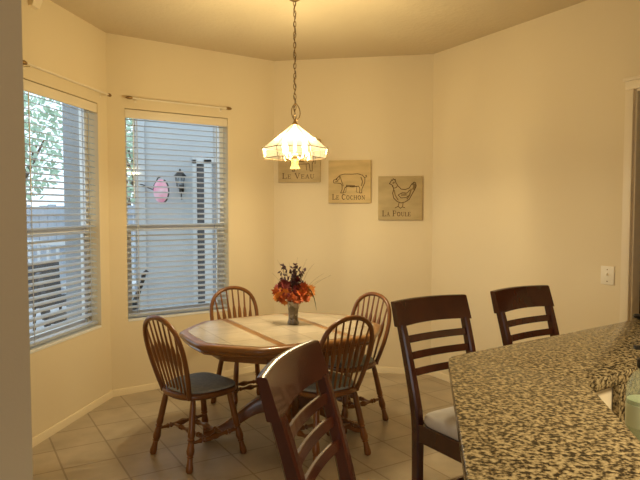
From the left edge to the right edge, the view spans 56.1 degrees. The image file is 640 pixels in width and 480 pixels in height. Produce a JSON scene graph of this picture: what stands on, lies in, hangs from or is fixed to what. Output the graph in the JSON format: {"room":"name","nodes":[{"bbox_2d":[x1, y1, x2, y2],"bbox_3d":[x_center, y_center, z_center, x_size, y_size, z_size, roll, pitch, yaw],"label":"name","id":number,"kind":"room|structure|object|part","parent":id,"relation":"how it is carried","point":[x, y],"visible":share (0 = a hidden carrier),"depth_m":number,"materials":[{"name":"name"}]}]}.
{"room":"dining room","nodes":[
{"label":"dining room","id":0,"kind":"room"},
{"bbox_2d":[0,0,32,479],"bbox_3d":[-1.959,-0.049,2.224,1.743,3.015,0.301,0,3,-8],"label":"wall","id":1,"kind":"structure","parent":0,"point":[16,459],"depth_m":2.20,"materials":[{"name":"beige paint"}]},
{"bbox_2d":[21,0,111,437],"bbox_3d":[-2.053,-0.113,3.502,0.161,3.015,3.160,0,3,9],"label":"wall","id":2,"kind":"structure","parent":0,"point":[67,376],"depth_m":4.53,"materials":[{"name":"beige paint"}]},
{"bbox_2d":[28,0,42,8],"bbox_3d":[-1.857,-1.578,3.936,0.074,0.098,0.100,0,3,9],"label":"wall sensor","id":3,"kind":"object","parent":2,"relation":"attached to","point":[36,4],"visible":1,"depth_m":3.93,"materials":[{"name":"beige paint"}]},
{"bbox_2d":[27,92,100,353],"bbox_3d":[-1.911,-0.169,4.364,0.142,1.800,0.950,0,3,9],"label":"window","id":4,"kind":"structure","parent":2,"relation":"in","point":[47,344],"depth_m":4.77,"materials":[{"name":"white plastic"}]},
{"bbox_2d":[23,79,97,347],"bbox_3d":[-1.875,-0.182,4.358,0.085,1.760,0.944,0,3,9],"label":"window blind","id":5,"kind":"object","parent":4,"relation":"attached to","point":[28,86],"visible":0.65,"depth_m":4.34,"materials":[{"name":"beige plastic"}]},
{"bbox_3d":[-1.889,0.685,4.404,0.054,0.022,0.930,0,3,9],"label":"rail","id":6,"kind":"part","parent":5,"relation":"part of","materials":[{"name":"grey plastic"}]},
{"bbox_3d":[-1.889,0.721,4.405,0.096,0.018,0.946,0,3,9],"label":"sill","id":7,"kind":"part","parent":4,"relation":"part of","materials":[{"name":"beige paint"}]},
{"bbox_2d":[23,60,111,97],"bbox_3d":[-1.808,-1.146,4.338,0.060,0.050,1.155,0,3,9],"label":"curtain rod","id":8,"kind":"object","parent":2,"relation":"attached to","point":[24,61],"visible":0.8,"depth_m":4.22,"materials":[{"name":"beige metal"}]},
{"bbox_2d":[32,390,112,447],"bbox_3d":[-1.967,1.365,3.562,0.014,0.056,2.998,0,3,9],"label":"baseboard","id":9,"kind":"structure","parent":2,"relation":"attached to","point":[49,432],"depth_m":4.41,"materials":[{"name":"beige paint"}]},
{"bbox_2d":[134,119,215,308],"bbox_3d":[-0.365,-0.205,7.684,3.930,3.020,0.230,0,3,0],"label":"wall","id":10,"kind":"structure","parent":0,"point":[142,123],"depth_m":7.58,"materials":[{"name":"grey paint"}]},
{"bbox_2d":[140,177,169,201],"bbox_3d":[-2.067,-0.627,7.424,0.432,0.338,0.140,1,3,26],"label":"hanging ornament","id":11,"kind":"object","parent":10,"relation":"hanging from","point":[155,183],"visible":0.76,"depth_m":7.35,"materials":[{"name":"pink plastic"}]},
{"bbox_2d":[174,169,185,199],"bbox_3d":[-1.745,-0.695,7.492,0.164,0.384,0.164,0,3,0],"label":"lantern","id":12,"kind":"object","parent":10,"relation":"attached to","point":[177,173],"visible":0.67,"depth_m":7.47,"materials":[{"name":"black metal"}]},
{"bbox_2d":[192,158,217,303],"bbox_3d":[-1.275,-0.050,7.585,0.650,1.960,0.045,0,3,0],"label":"window","id":13,"kind":"structure","parent":10,"relation":"in","point":[193,159],"depth_m":7.57,"materials":[{"name":"grey glass"}]},
{"bbox_3d":[-1.502,-0.056,7.599,0.095,1.810,0.015,0,3,0],"label":"dark pane","id":14,"kind":"part","parent":13,"relation":"part of","materials":[{"name":"grey glass"}]},
{"bbox_3d":[-1.200,-0.056,7.599,0.320,1.810,0.015,0,3,0],"label":"curtained pane","id":15,"kind":"part","parent":13,"relation":"part of","materials":[{"name":"glass"}]},
{"bbox_2d":[106,33,273,389],"bbox_3d":[-1.148,-0.213,5.504,1.760,3.015,0.160,-2,4,-36],"label":"wall","id":16,"kind":"structure","parent":0,"point":[135,67],"depth_m":5.44,"materials":[{"name":"beige paint"}]},
{"bbox_2d":[125,118,226,321],"bbox_3d":[-1.284,-0.220,5.391,0.953,1.800,0.142,-2,4,-36],"label":"window","id":17,"kind":"structure","parent":16,"relation":"in","point":[165,315],"depth_m":5.52,"materials":[{"name":"white plastic"}]},
{"bbox_2d":[125,109,226,316],"bbox_3d":[-1.263,-0.233,5.361,0.947,1.760,0.085,-2,4,-36],"label":"window blind","id":18,"kind":"object","parent":17,"relation":"attached to","point":[136,114],"visible":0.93,"depth_m":5.33,"materials":[{"name":"beige plastic"}]},
{"bbox_3d":[-1.272,0.635,5.416,0.933,0.022,0.054,-2,4,-36],"label":"rail","id":19,"kind":"part","parent":18,"relation":"part of","materials":[{"name":"grey plastic"}]},
{"bbox_3d":[-1.271,0.670,5.417,0.949,0.018,0.096,-2,4,-36],"label":"sill","id":20,"kind":"part","parent":17,"relation":"part of","materials":[{"name":"white paint"}]},
{"bbox_2d":[125,96,231,111],"bbox_3d":[-1.221,-1.192,5.266,0.980,0.050,0.060,-2,4,-36],"label":"curtain rod","id":21,"kind":"object","parent":16,"relation":"attached to","point":[127,97],"visible":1,"depth_m":5.23,"materials":[{"name":"beige"}]},
{"bbox_3d":[-1.212,-1.196,5.253,0.870,0.017,0.017,-2,4,-36],"label":"rod","id":22,"kind":"part","parent":21,"relation":"part of","materials":[{"name":"beige metal"}]},
{"bbox_2d":[112,364,265,396],"bbox_3d":[-1.097,1.268,5.507,1.594,0.056,0.014,-2,4,-36],"label":"baseboard","id":23,"kind":"structure","parent":16,"relation":"attached to","point":[147,387],"depth_m":5.23,"materials":[{"name":"beige paint"}]},
{"bbox_2d":[32,370,462,479],"bbox_3d":[0.650,1.535,1.734,7.100,0.100,8.710,0,3,0],"label":"floor","id":24,"kind":"structure","parent":0,"point":[112,441],"depth_m":4.00,"materials":[{"name":"tile"}]},
{"bbox_2d":[143,315,246,473],"bbox_3d":[-0.811,0.914,3.823,0.457,0.938,0.532,3,4,44],"label":"chair","id":25,"kind":"object","parent":24,"relation":"on","point":[201,386],"visible":1,"depth_m":3.73,"materials":[{"name":"brown wood"}]},
{"bbox_3d":[-1.035,1.172,3.862,0.128,0.419,0.048,0,3,-1],"label":"leg","id":26,"kind":"part","parent":25,"relation":"part of","materials":[{"name":"brown wood"}]},
{"bbox_3d":[-0.775,1.185,3.614,0.049,0.419,0.128,0,3,9],"label":"leg","id":27,"kind":"part","parent":25,"relation":"part of","materials":[{"name":"brown wood"}]},
{"bbox_3d":[-0.785,0.950,3.852,0.430,0.040,0.410,3,4,44],"label":"seat","id":28,"kind":"part","parent":25,"relation":"part of","materials":[{"name":"brown wood"}]},
{"bbox_2d":[166,372,234,393],"bbox_3d":[-0.777,0.916,3.859,0.400,0.028,0.381,3,4,44],"label":"seat cushion","id":29,"kind":"object","parent":25,"relation":"on","point":[201,382],"depth_m":3.77,"materials":[{"name":"grey fabric"}]},
{"bbox_3d":[-0.795,1.160,4.113,0.049,0.419,0.128,0,3,9],"label":"leg","id":30,"kind":"part","parent":25,"relation":"part of","materials":[{"name":"brown wood"}]},
{"bbox_3d":[-0.535,1.172,3.865,0.128,0.419,0.048,0,3,-1],"label":"leg","id":31,"kind":"part","parent":25,"relation":"part of","materials":[{"name":"brown wood"}]},
{"bbox_2d":[209,286,259,415],"bbox_3d":[-0.605,0.864,4.831,0.457,0.938,0.532,-2,3,-32],"label":"chair","id":32,"kind":"object","parent":24,"relation":"on","point":[251,297],"visible":0.32,"depth_m":4.94,"materials":[{"name":"brown wood"}]},
{"bbox_3d":[-0.830,1.122,4.863,0.128,0.419,0.049,1,3,23],"label":"leg","id":33,"kind":"part","parent":32,"relation":"part of","materials":[{"name":"brown wood"}]},
{"bbox_3d":[-0.644,1.137,4.570,0.048,0.419,0.128,1,3,13],"label":"leg","id":34,"kind":"part","parent":32,"relation":"part of","materials":[{"name":"brown wood"}]},
{"bbox_3d":[-0.526,1.112,5.055,0.048,0.419,0.128,1,3,13],"label":"leg","id":35,"kind":"part","parent":32,"relation":"part of","materials":[{"name":"brown wood"}]},
{"bbox_2d":[179,312,380,441],"bbox_3d":[-0.252,0.980,4.149,1.354,0.758,1.090,-2,3,-29],"label":"dining table","id":36,"kind":"object","parent":24,"relation":"on","point":[259,339],"visible":0.52,"depth_m":3.96,"materials":[{"name":"brown wood"}]},
{"bbox_2d":[287,300,298,324],"bbox_3d":[-0.190,0.514,4.256,0.088,0.160,0.088,0,3,0],"label":"flower vase","id":37,"kind":"object","parent":36,"relation":"on","point":[292,308],"visible":0.83,"depth_m":4.22,"materials":[{"name":"glass"}]},
{"bbox_2d":[272,257,330,308],"bbox_3d":[-0.133,0.350,4.241,0.427,0.450,0.200,0,3,0],"label":"bouquet","id":38,"kind":"object","parent":37,"relation":"in","point":[295,290],"visible":0.98,"depth_m":4.21,"materials":[{"name":"orange plant"}]},
{"bbox_2d":[256,340,355,479],"bbox_3d":[0.166,0.900,1.537,0.578,1.190,0.416,1,3,16],"label":"bar stool","id":39,"kind":"object","parent":24,"relation":"on","point":[302,365],"visible":1,"depth_m":1.58,"materials":[{"name":"brown wood"}]},
{"bbox_3d":[-0.049,0.954,1.418,0.135,1.094,0.044,1,3,16],"label":"post","id":40,"kind":"part","parent":39,"relation":"part of","materials":[{"name":"brown wood"}]},
{"bbox_3d":[-0.070,0.356,1.580,0.086,0.107,0.416,1,3,16],"label":"crest rail","id":41,"kind":"part","parent":39,"relation":"part of","materials":[{"name":"brown wood"}]},
{"bbox_3d":[0.052,0.937,1.758,0.135,1.094,0.044,1,3,16],"label":"post","id":42,"kind":"part","parent":39,"relation":"part of","materials":[{"name":"brown wood"}]},
{"bbox_2d":[276,315,373,460],"bbox_3d":[0.042,0.913,3.845,0.457,0.938,0.532,-2,4,-36],"label":"chair","id":43,"kind":"object","parent":24,"relation":"on","point":[342,385],"visible":0.62,"depth_m":3.72,"materials":[{"name":"brown wood"}]},
{"bbox_3d":[-0.228,1.169,3.922,0.128,0.419,0.049,1,3,19],"label":"leg","id":44,"kind":"part","parent":43,"relation":"part of","materials":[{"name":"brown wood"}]},
{"bbox_3d":[-0.022,1.183,3.643,0.048,0.419,0.128,0,3,9],"label":"leg","id":45,"kind":"part","parent":43,"relation":"part of","materials":[{"name":"brown wood"}]},
{"bbox_3d":[0.020,0.949,3.877,0.430,0.040,0.410,-2,4,-36],"label":"seat","id":46,"kind":"part","parent":43,"relation":"part of","materials":[{"name":"brown wood"}]},
{"bbox_2d":[303,371,352,392],"bbox_3d":[0.013,0.914,3.885,0.400,0.028,0.381,-2,4,-36],"label":"seat cushion","id":47,"kind":"object","parent":43,"relation":"on","point":[347,386],"depth_m":3.75,"materials":[{"name":"grey fabric"}]},
{"bbox_3d":[0.268,1.173,3.855,0.128,0.419,0.049,1,3,19],"label":"leg","id":48,"kind":"part","parent":43,"relation":"part of","materials":[{"name":"brown wood"}]},
{"bbox_2d":[324,292,391,433],"bbox_3d":[0.229,0.879,4.513,0.532,0.938,0.457,-2,4,-39],"label":"chair","id":49,"kind":"object","parent":24,"relation":"on","point":[346,401],"visible":0.49,"depth_m":4.46,"materials":[{"name":"brown wood"}]},
{"bbox_3d":[0.179,1.153,4.254,0.049,0.419,0.128,1,3,16],"label":"leg","id":50,"kind":"part","parent":49,"relation":"part of","materials":[{"name":"brown wood"}]},
{"bbox_2d":[324,352,372,367],"bbox_3d":[0.191,0.884,4.483,0.381,0.028,0.400,-2,4,-39],"label":"seat cushion","id":51,"kind":"object","parent":49,"relation":"on","point":[370,365],"depth_m":4.35,"materials":[{"name":"grey fabric"}]},
{"bbox_3d":[0.200,0.918,4.492,0.410,0.040,0.430,-2,4,-39],"label":"seat","id":52,"kind":"part","parent":49,"relation":"part of","materials":[{"name":"brown wood"}]},
{"bbox_3d":[0.448,1.142,4.474,0.128,0.419,0.048,0,3,6],"label":"leg","id":53,"kind":"part","parent":49,"relation":"part of","materials":[{"name":"brown wood"}]},
{"bbox_2d":[391,294,475,479],"bbox_3d":[0.615,0.855,2.444,0.416,1.190,0.578,-2,3,-32],"label":"bar stool","id":54,"kind":"object","parent":24,"relation":"on","point":[437,431],"visible":0.6,"depth_m":2.50,"materials":[{"name":"brown wood"}]},
{"bbox_3d":[0.373,0.900,2.498,0.044,1.094,0.135,-2,3,-32],"label":"post","id":55,"kind":"part","parent":54,"relation":"part of","materials":[{"name":"brown wood"}]},
{"bbox_3d":[0.484,0.303,2.626,0.416,0.107,0.086,-2,3,-32],"label":"crest rail","id":56,"kind":"part","parent":54,"relation":"part of","materials":[{"name":"brown wood"}]},
{"bbox_3d":[0.646,0.786,2.390,0.380,0.075,0.396,-2,3,-32],"label":"seat frame","id":57,"kind":"part","parent":54,"relation":"part of","materials":[{"name":"brown wood"}]},
{"bbox_2d":[424,406,457,440],"bbox_3d":[0.662,0.723,2.362,0.370,0.054,0.400,-2,3,-32],"label":"seat cushion","id":58,"kind":"object","parent":54,"relation":"on","point":[441,424],"depth_m":2.35,"materials":[{"name":"fabric"}]},
{"bbox_3d":[0.674,0.890,2.686,0.044,1.094,0.135,-2,3,-32],"label":"post","id":59,"kind":"part","parent":54,"relation":"part of","materials":[{"name":"brown wood"}]},
{"bbox_2d":[490,285,559,345],"bbox_3d":[1.129,0.838,2.781,0.416,1.190,0.578,-2,3,-34],"label":"bar stool","id":60,"kind":"object","parent":24,"relation":"on","point":[504,300],"visible":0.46,"depth_m":2.94,"materials":[{"name":"brown wood"}]},
{"bbox_3d":[0.887,0.883,2.826,0.044,1.094,0.135,-2,3,-34],"label":"post","id":61,"kind":"part","parent":60,"relation":"part of","materials":[{"name":"brown wood"}]},
{"bbox_3d":[0.992,0.287,2.958,0.416,0.107,0.086,-2,3,-34],"label":"crest rail","id":62,"kind":"part","parent":60,"relation":"part of","materials":[{"name":"brown wood"}]},
{"bbox_3d":[1.181,0.873,3.024,0.044,1.094,0.135,-2,3,-34],"label":"post","id":63,"kind":"part","parent":60,"relation":"part of","materials":[{"name":"brown wood"}]},
{"bbox_3d":[1.555,1.059,1.439,2.180,0.882,2.861,0,3,0],"label":"base cabinet","id":64,"kind":"object","parent":24,"relation":"on","visible":0},
{"bbox_3d":[1.564,0.600,1.415,2.208,0.036,2.872,0,3,0],"label":"countertop","id":65,"kind":"structure","parent":64,"relation":"on","visible":0},
{"bbox_2d":[625,345,639,440],"bbox_3d":[0.893,0.429,1.654,0.091,0.280,0.091,0,3,0],"label":"soap bottle","id":66,"kind":"object","parent":65,"relation":"on","point":[632,404],"visible":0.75,"depth_m":1.64,"materials":[{"name":"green plastic"}]},
{"bbox_2d":[50,0,586,60],"bbox_3d":[0.650,-1.586,1.578,7.100,0.120,8.710,0,3,0],"label":"ceiling","id":67,"kind":"structure","parent":0,"point":[261,29],"depth_m":4.61,"materials":[{"name":"beige paint"}]},
{"bbox_2d":[262,0,327,161],"bbox_3d":[-0.170,-1.067,4.052,0.449,1.164,0.390,0,3,0],"label":"pendant lamp","id":68,"kind":"object","parent":67,"relation":"hanging from","point":[284,145],"visible":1,"depth_m":4.05,"materials":[{"name":"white glass"}]},
{"bbox_3d":[-0.170,-1.222,4.044,0.018,0.817,0.016,0,3,0],"label":"cord","id":69,"kind":"part","parent":68,"relation":"part of","materials":[{"name":"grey metal"}]},
{"bbox_3d":[-0.170,-1.209,4.045,0.017,0.804,0.017,3,4,45],"label":"chain","id":70,"kind":"part","parent":68,"relation":"part of","materials":[{"name":"gold metal"}]},
{"bbox_2d":[282,125,307,160],"bbox_3d":[-0.170,-0.663,4.072,0.170,0.243,0.169,0,3,0],"label":"bulb","id":71,"kind":"object","parent":68,"relation":"on","point":[294,156],"depth_m":4.05,"materials":[{"name":"white glass"}]},
{"bbox_2d":[273,54,433,367],"bbox_3d":[0.315,-0.231,5.855,1.689,3.015,0.160,0,3,10],"label":"wall","id":72,"kind":"structure","parent":0,"point":[379,110],"depth_m":5.75,"materials":[{"name":"beige paint"}]},
{"bbox_2d":[278,139,320,182],"bbox_3d":[-0.201,-0.767,5.818,0.415,0.415,0.032,0,3,10],"label":"wall plaque","id":73,"kind":"object","parent":72,"relation":"attached to","point":[288,171],"visible":0.88,"depth_m":5.80,"materials":[{"name":"wood"}]},
{"bbox_2d":[328,160,370,202],"bbox_3d":[0.284,-0.558,5.745,0.408,0.408,0.032,0,3,10],"label":"wall plaque","id":74,"kind":"object","parent":72,"relation":"attached to","point":[349,181],"visible":1,"depth_m":5.73,"materials":[{"name":"wood"}]},
{"bbox_2d":[329,367,429,374],"bbox_3d":[0.300,1.251,5.843,1.523,0.056,0.015,0,3,10],"label":"baseboard","id":75,"kind":"structure","parent":72,"relation":"attached to","point":[395,370],"depth_m":5.77,"materials":[{"name":"beige paint"}]},
{"bbox_2d":[378,176,421,219],"bbox_3d":[0.757,-0.397,5.671,0.412,0.412,0.033,0,3,10],"label":"wall plaque","id":76,"kind":"object","parent":72,"relation":"attached to","point":[399,197],"visible":1,"depth_m":5.66,"materials":[{"name":"beige wood"}]},
{"bbox_2d":[431,0,639,374],"bbox_3d":[2.237,-0.122,3.674,0.161,3.015,4.760,-2,3,-29],"label":"wall","id":77,"kind":"structure","parent":0,"point":[529,116],"depth_m":4.57,"materials":[{"name":"beige paint"}]},
{"bbox_2d":[430,371,449,381],"bbox_3d":[1.515,1.300,4.874,0.014,0.056,1.922,-2,3,-29],"label":"baseboard","id":78,"kind":"structure","parent":77,"relation":"attached to","point":[436,374],"depth_m":5.58,"materials":[{"name":"beige paint"}]},
{"bbox_2d":[601,266,614,284],"bbox_3d":[1.936,0.240,4.049,0.021,0.124,0.100,-2,3,-29],"label":"light switch","id":79,"kind":"object","parent":77,"relation":"attached to","point":[607,272],"visible":1,"depth_m":4.05,"materials":[{"name":"beige plastic"}]},
{"bbox_2d":[619,75,639,322],"bbox_3d":[2.291,0.181,3.559,0.190,2.422,1.010,-2,3,-29],"label":"trim","id":80,"kind":"structure","parent":77,"relation":"attached to","point":[630,246],"depth_m":3.90,"materials":[{"name":"beige paint"}]},
{"bbox_2d":[595,387,612,409],"bbox_3d":[1.052,0.967,1.768,0.949,1.032,3.650,2,3,34],"label":"wall","id":81,"kind":"structure","parent":0,"point":[606,395],"depth_m":1.85,"materials":[{"name":"beige paint"}]},
{"bbox_2d":[448,319,639,479],"bbox_3d":[0.985,0.430,1.781,1.186,0.038,3.743,2,3,34],"label":"breakfast bar","id":82,"kind":"object","parent":81,"relation":"on","point":[528,410],"visible":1,"depth_m":1.50,"materials":[{"name":"stone"}]},
{"bbox_2d":[633,314,639,318],"bbox_3d":[1.475,0.353,2.761,0.064,0.018,0.064,0,3,0],"label":"coaster","id":83,"kind":"object","parent":82,"relation":"on","point":[637,316],"visible":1,"depth_m":2.75,"materials":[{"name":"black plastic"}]},
{"bbox_2d":[612,378,639,419],"bbox_3d":[1.595,0.479,2.330,1.665,0.112,0.020,-2,4,-35],"label":"backsplash","id":84,"kind":"structure","parent":81,"relation":"attached to","point":[620,392],"depth_m":1.86,"materials":[{"name":"stone"}]},
{"label":"outside","id":85,"kind":"structure","parent":0,"visible":0},
{"bbox_2d":[29,306,65,331],"bbox_3d":[-3.000,1.302,9.077,22.000,0.130,14.000,0,3,0],"label":"ground","id":86,"kind":"structure","parent":85,"point":[63,307],"depth_m":9.53,"materials":[{"name":"concrete"}]},
{"bbox_2d":[24,91,63,204],"bbox_3d":[-6.316,-1.173,12.562,2.180,4.474,2.209,-1,3,-23],"label":"tree","id":87,"kind":"object","parent":86,"relation":"on","point":[47,110],"visible":0.32,"depth_m":12.53,"materials":[{"name":"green plant"}]},
{"bbox_2d":[28,262,65,330],"bbox_3d":[-3.730,0.805,8.187,0.570,0.954,0.615,-2,4,-40],"label":"patio chair","id":88,"kind":"object","parent":86,"relation":"on","point":[52,263],"visible":0.08,"depth_m":8.38,"materials":[{"name":"black metal"}]},
{"bbox_3d":[-3.883,0.568,8.357,0.500,0.499,0.139,-2,4,-40],"label":"backrest","id":89,"kind":"part","parent":88,"relation":"part of","materials":[{"name":"grey wicker"}]},
{"bbox_3d":[-3.700,0.853,8.153,0.500,0.060,0.500,-2,4,-40],"label":"seat","id":90,"kind":"part","parent":88,"relation":"part of","materials":[{"name":"grey wicker"}]},
{"bbox_2d":[34,272,66,326],"bbox_3d":[-2.994,0.862,7.036,0.615,0.954,0.570,-1,3,-20],"label":"patio chair","id":91,"kind":"object","parent":86,"relation":"on","point":[37,273],"visible":0.16,"depth_m":6.79,"materials":[{"name":"grey metal"}]},
{"bbox_3d":[-3.218,0.639,6.943,0.139,0.499,0.500,-1,3,-20],"label":"backrest","id":92,"kind":"part","parent":91,"relation":"part of","materials":[{"name":"grey wicker"}]},
{"bbox_3d":[-2.867,0.710,6.800,0.496,0.080,0.055,-1,3,-19],"label":"armrest","id":93,"kind":"part","parent":91,"relation":"part of","materials":[{"name":"grey wicker"}]},
{"bbox_3d":[-2.950,0.908,7.054,0.500,0.060,0.500,-1,3,-20],"label":"seat","id":94,"kind":"part","parent":91,"relation":"part of","materials":[{"name":"grey wicker"}]},
{"bbox_3d":[-3.043,0.686,7.283,0.496,0.080,0.055,-1,3,-21],"label":"armrest","id":95,"kind":"part","parent":91,"relation":"part of","materials":[{"name":"grey wicker"}]},
{"bbox_2d":[62,103,81,319],"bbox_3d":[-2.490,-0.134,6.276,0.260,3.020,0.250,0,3,0],"label":"column","id":96,"kind":"structure","parent":86,"relation":"on","point":[64,108],"depth_m":6.13,"materials":[{"name":"grey paint"}]},
{"bbox_2d":[26,204,135,294],"bbox_3d":[-6.950,0.249,10.919,12.100,1.790,0.065,0,3,0],"label":"fence","id":97,"kind":"object","parent":86,"relation":"on","point":[34,211],"visible":0.09,"depth_m":10.90,"materials":[{"name":"white wood"}]},
{"bbox_2d":[27,240,135,299],"bbox_3d":[-5.650,0.503,9.031,6.700,0.990,0.090,0,3,0],"label":"porch railing","id":98,"kind":"object","parent":86,"relation":"on","point":[63,242],"visible":0.07,"depth_m":9.00,"materials":[{"name":"grey wood"}]},
{"bbox_2d":[126,118,134,201],"bbox_3d":[-3.512,-0.981,11.871,1.848,4.159,1.872,0,3,0],"label":"tree","id":99,"kind":"object","parent":86,"relation":"on","point":[127,121],"visible":0.08,"depth_m":11.66,"materials":[{"name":"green plant"}]},
{"bbox_2d":[132,270,148,309],"bbox_3d":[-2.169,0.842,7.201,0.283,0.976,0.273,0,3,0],"label":"patio chair","id":100,"kind":"object","parent":86,"relation":"on","point":[142,276],"visible":0.27,"depth_m":7.17,"materials":[{"name":"grey metal"}]}
]}

